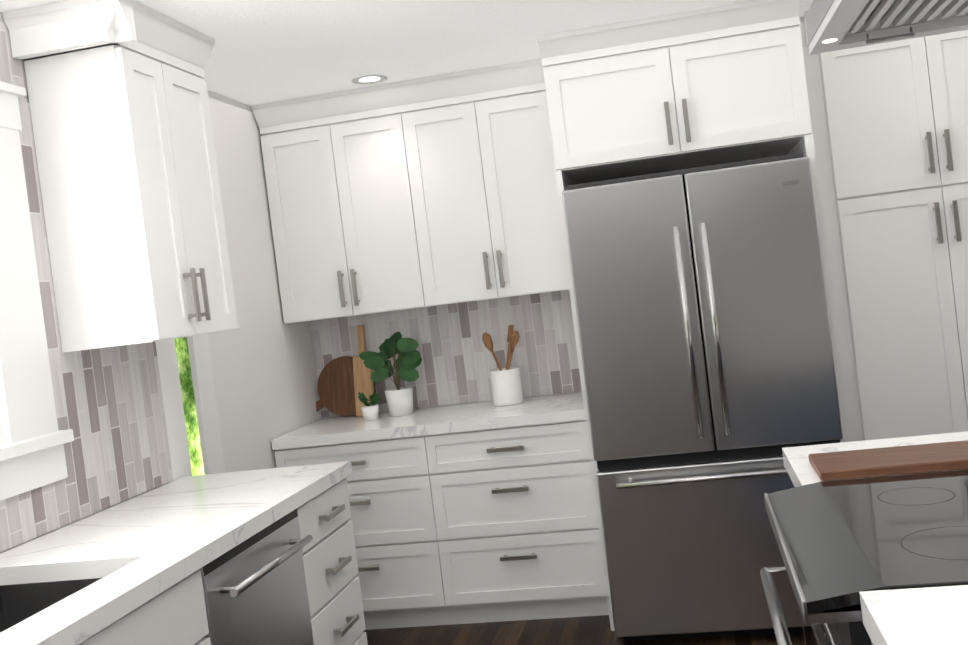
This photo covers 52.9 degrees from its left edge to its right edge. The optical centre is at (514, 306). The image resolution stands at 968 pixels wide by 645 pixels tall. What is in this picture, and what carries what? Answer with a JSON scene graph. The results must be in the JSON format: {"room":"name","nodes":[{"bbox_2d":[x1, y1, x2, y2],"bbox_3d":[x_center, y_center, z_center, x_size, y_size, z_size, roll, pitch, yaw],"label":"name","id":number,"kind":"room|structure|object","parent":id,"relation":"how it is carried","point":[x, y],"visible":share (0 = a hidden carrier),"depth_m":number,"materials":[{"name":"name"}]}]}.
{"room":"kitchen","nodes":[
{"label":"kitchen","id":0,"kind":"room"},
{"bbox_2d":[0,90,321,552],"bbox_3d":[-1.730,0.422,1.070,0.075,2.440,8.180,-7,1,10],"label":"wall","id":1,"kind":"structure","parent":0,"point":[264,371],"depth_m":4.31,"materials":[{"name":"white paint"}]},
{"bbox_2d":[0,12,172,551],"bbox_3d":[-1.593,-0.071,1.925,0.008,1.528,3.150,-7,1,10],"label":"wall tile","id":2,"kind":"structure","parent":1,"relation":"attached to","point":[109,408],"depth_m":3.03,"materials":[{"name":"grey tile"}]},
{"bbox_2d":[2,0,237,352],"bbox_3d":[-1.218,-0.396,3.142,0.370,1.018,0.600,-7,1,10],"label":"upper cabinet","id":3,"kind":"object","parent":1,"relation":"attached to","point":[127,165],"visible":1,"depth_m":2.94,"materials":[{"name":"white wood"}]},
{"bbox_2d":[0,0,812,105],"bbox_3d":[1.366,-1.231,0.753,6.625,0.100,8.750,-7,1,10],"label":"ceiling","id":4,"kind":"structure","parent":0,"point":[266,51],"depth_m":3.67,"materials":[{"name":"white paint"}]},
{"bbox_2d":[352,75,387,83],"bbox_3d":[-0.641,-1.001,4.287,0.160,0.006,0.160,-7,1,10],"label":"recessed light","id":5,"kind":"object","parent":4,"relation":"in","point":[369,79],"visible":0.92,"depth_m":4.29,"materials":[{"name":"white plastic"}]},
{"bbox_2d":[806,0,967,53],"bbox_3d":[0.824,-0.853,1.747,0.521,0.554,0.910,-7,1,10],"label":"range hood","id":6,"kind":"object","parent":4,"relation":"hanging from","point":[833,25],"visible":1,"depth_m":2.05,"materials":[{"name":"silver metal"}]},
{"bbox_2d":[324,391,581,417],"bbox_3d":[1.180,-0.005,4.625,4.770,2.440,0.150,-7,1,10],"label":"wall","id":7,"kind":"structure","parent":0,"point":[473,402],"depth_m":4.81,"materials":[{"name":"white"}]},
{"bbox_2d":[252,79,439,323],"bbox_3d":[-0.757,-0.478,4.684,0.752,1.028,0.340,-7,1,10],"label":"upper cabinet","id":8,"kind":"object","parent":7,"relation":"attached to","point":[344,171],"depth_m":4.51,"materials":[{"name":"white wood"}]},
{"bbox_2d":[310,290,581,417],"bbox_3d":[-0.317,0.234,4.815,1.420,0.498,0.008,-7,1,10],"label":"wall tile","id":9,"kind":"structure","parent":7,"relation":"attached to","point":[457,364],"depth_m":4.80,"materials":[{"name":"grey tile"}]},
{"bbox_2d":[412,58,568,304],"bbox_3d":[-0.139,-0.552,4.573,0.752,1.028,0.340,-7,1,10],"label":"upper cabinet","id":10,"kind":"object","parent":7,"relation":"attached to","point":[435,190],"depth_m":4.39,"materials":[{"name":"white wood"}]},
{"bbox_2d":[363,615,804,644],"bbox_3d":[1.676,1.290,0.803,6.625,0.100,8.750,-7,1,10],"label":"floor","id":11,"kind":"structure","parent":0,"point":[589,630],"depth_m":4.09,"materials":[{"name":"brown wood"}]},
{"bbox_2d":[0,461,367,644],"bbox_3d":[-1.100,1.098,1.964,0.667,0.910,3.140,-7,1,10],"label":"base cabinet","id":12,"kind":"object","parent":11,"relation":"on","point":[127,572],"depth_m":2.57,"materials":[{"name":"white stone"}]},
{"bbox_2d":[199,508,313,644],"bbox_3d":[-0.934,1.035,2.745,0.651,0.760,0.592,-7,1,10],"label":"dishwasher","id":13,"kind":"object","parent":12,"relation":"in","point":[255,589],"visible":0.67,"depth_m":2.69,"materials":[{"name":"grey metal"}]},
{"bbox_2d":[275,436,450,629],"bbox_3d":[-0.628,1.011,4.580,0.695,0.865,0.620,-7,1,10],"label":"base cabinet","id":14,"kind":"object","parent":11,"relation":"on","point":[392,497],"depth_m":4.26,"materials":[{"name":"white wood"}]},
{"bbox_2d":[427,420,608,624],"bbox_3d":[0.058,0.929,4.457,0.708,0.865,0.620,-7,1,10],"label":"base cabinet","id":15,"kind":"object","parent":11,"relation":"on","point":[476,512],"depth_m":4.16,"materials":[{"name":"white wood"}]},
{"bbox_2d":[271,392,584,451],"bbox_3d":[-0.338,0.519,4.502,1.403,0.045,0.635,-7,1,10],"label":"countertop","id":16,"kind":"structure","parent":15,"relation":"on","point":[563,408],"depth_m":4.28,"materials":[{"name":"white stone"}]},
{"bbox_2d":[316,356,375,415],"bbox_3d":[-0.873,0.401,4.877,0.357,0.300,0.060,-7,1,10],"label":"round board","id":17,"kind":"object","parent":16,"relation":"on","point":[336,389],"visible":0.54,"depth_m":4.87,"materials":[{"name":"brown wood"}]},
{"bbox_2d":[353,325,373,416],"bbox_3d":[-0.752,0.314,4.816,0.100,0.447,0.100,-7,1,10],"label":"paddle board","id":18,"kind":"object","parent":16,"relation":"on","point":[363,382],"visible":0.58,"depth_m":4.80,"materials":[{"name":"brown wood"}]},
{"bbox_2d":[358,389,379,420],"bbox_3d":[-0.687,0.465,4.609,0.106,0.140,0.110,-7,1,10],"label":"succulent pot","id":19,"kind":"object","parent":16,"relation":"on","point":[370,412],"visible":1,"depth_m":4.59,"materials":[{"name":"white ceramic"}]},
{"bbox_2d":[359,332,421,416],"bbox_3d":[-0.574,0.322,4.652,0.306,0.394,0.156,-7,1,10],"label":"potted plant","id":20,"kind":"object","parent":16,"relation":"on","point":[407,362],"visible":1,"depth_m":4.61,"materials":[{"name":"green plant"}]},
{"bbox_2d":[482,325,523,405],"bbox_3d":[-0.051,0.275,4.561,0.181,0.365,0.144,-7,1,10],"label":"utensil crock","id":21,"kind":"object","parent":16,"relation":"on","point":[506,386],"visible":1,"depth_m":4.51,"materials":[{"name":"white ceramic"}]},
{"bbox_2d":[537,0,848,630],"bbox_3d":[0.801,0.050,4.216,1.020,2.438,0.770,-7,1,10],"label":"tall cabinet","id":22,"kind":"object","parent":11,"relation":"on","point":[717,85],"visible":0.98,"depth_m":3.87,"materials":[{"name":"white"}]},
{"bbox_2d":[562,153,842,641],"bbox_3d":[0.809,0.366,4.072,0.928,1.815,0.957,-7,1,10],"label":"fridge","id":23,"kind":"object","parent":11,"relation":"on","point":[702,314],"visible":0.9,"depth_m":3.67,"materials":[{"name":"grey metal"}]},
{"bbox_2d":[784,463,873,644],"bbox_3d":[1.645,0.792,1.427,2.147,0.870,2.110,-7,1,10],"label":"kitchen island","id":24,"kind":"object","parent":11,"relation":"on","point":[788,472],"depth_m":1.49,"materials":[{"name":"white"}]},
{"bbox_2d":[782,431,967,486],"bbox_3d":[1.766,0.297,2.269,2.180,0.050,0.461,-7,1,10],"label":"island countertop","id":25,"kind":"structure","parent":24,"relation":"on","point":[796,459],"depth_m":2.56,"materials":[{"name":"white stone"}]},
{"bbox_2d":[809,440,967,480],"bbox_3d":[1.007,0.352,2.293,0.585,0.022,0.220,-7,1,10],"label":"board","id":26,"kind":"object","parent":25,"relation":"on","point":[908,459],"visible":1,"depth_m":2.26,"materials":[{"name":"brown wood"}]},
{"bbox_2d":[859,585,967,644],"bbox_3d":[1.492,0.362,0.694,2.180,0.050,1.248,-7,1,10],"label":"island countertop","id":27,"kind":"structure","parent":24,"relation":"on","point":[927,615],"depth_m":1.38,"materials":[{"name":"white stone"}]},
{"bbox_2d":[760,470,967,644],"bbox_3d":[0.931,0.834,1.823,0.814,0.945,0.736,-7,1,10],"label":"range","id":28,"kind":"object","parent":11,"relation":"on","point":[842,544],"visible":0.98,"depth_m":1.78,"materials":[{"name":"silver metal"}]},
{"bbox_2d":[799,11,967,441],"bbox_3d":[1.788,-0.070,4.202,0.941,2.438,0.450,-7,1,10],"label":"pantry","id":29,"kind":"object","parent":11,"relation":"on","point":[889,122],"visible":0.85,"depth_m":4.06,"materials":[{"name":"white wood"}]},
{"label":"outside","id":30,"kind":"structure","parent":0,"visible":0},
{"bbox_2d":[175,337,204,475],"bbox_3d":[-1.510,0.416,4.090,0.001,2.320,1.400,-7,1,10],"label":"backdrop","id":31,"kind":"structure","parent":30,"point":[189,406],"depth_m":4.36,"materials":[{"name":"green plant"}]}
]}

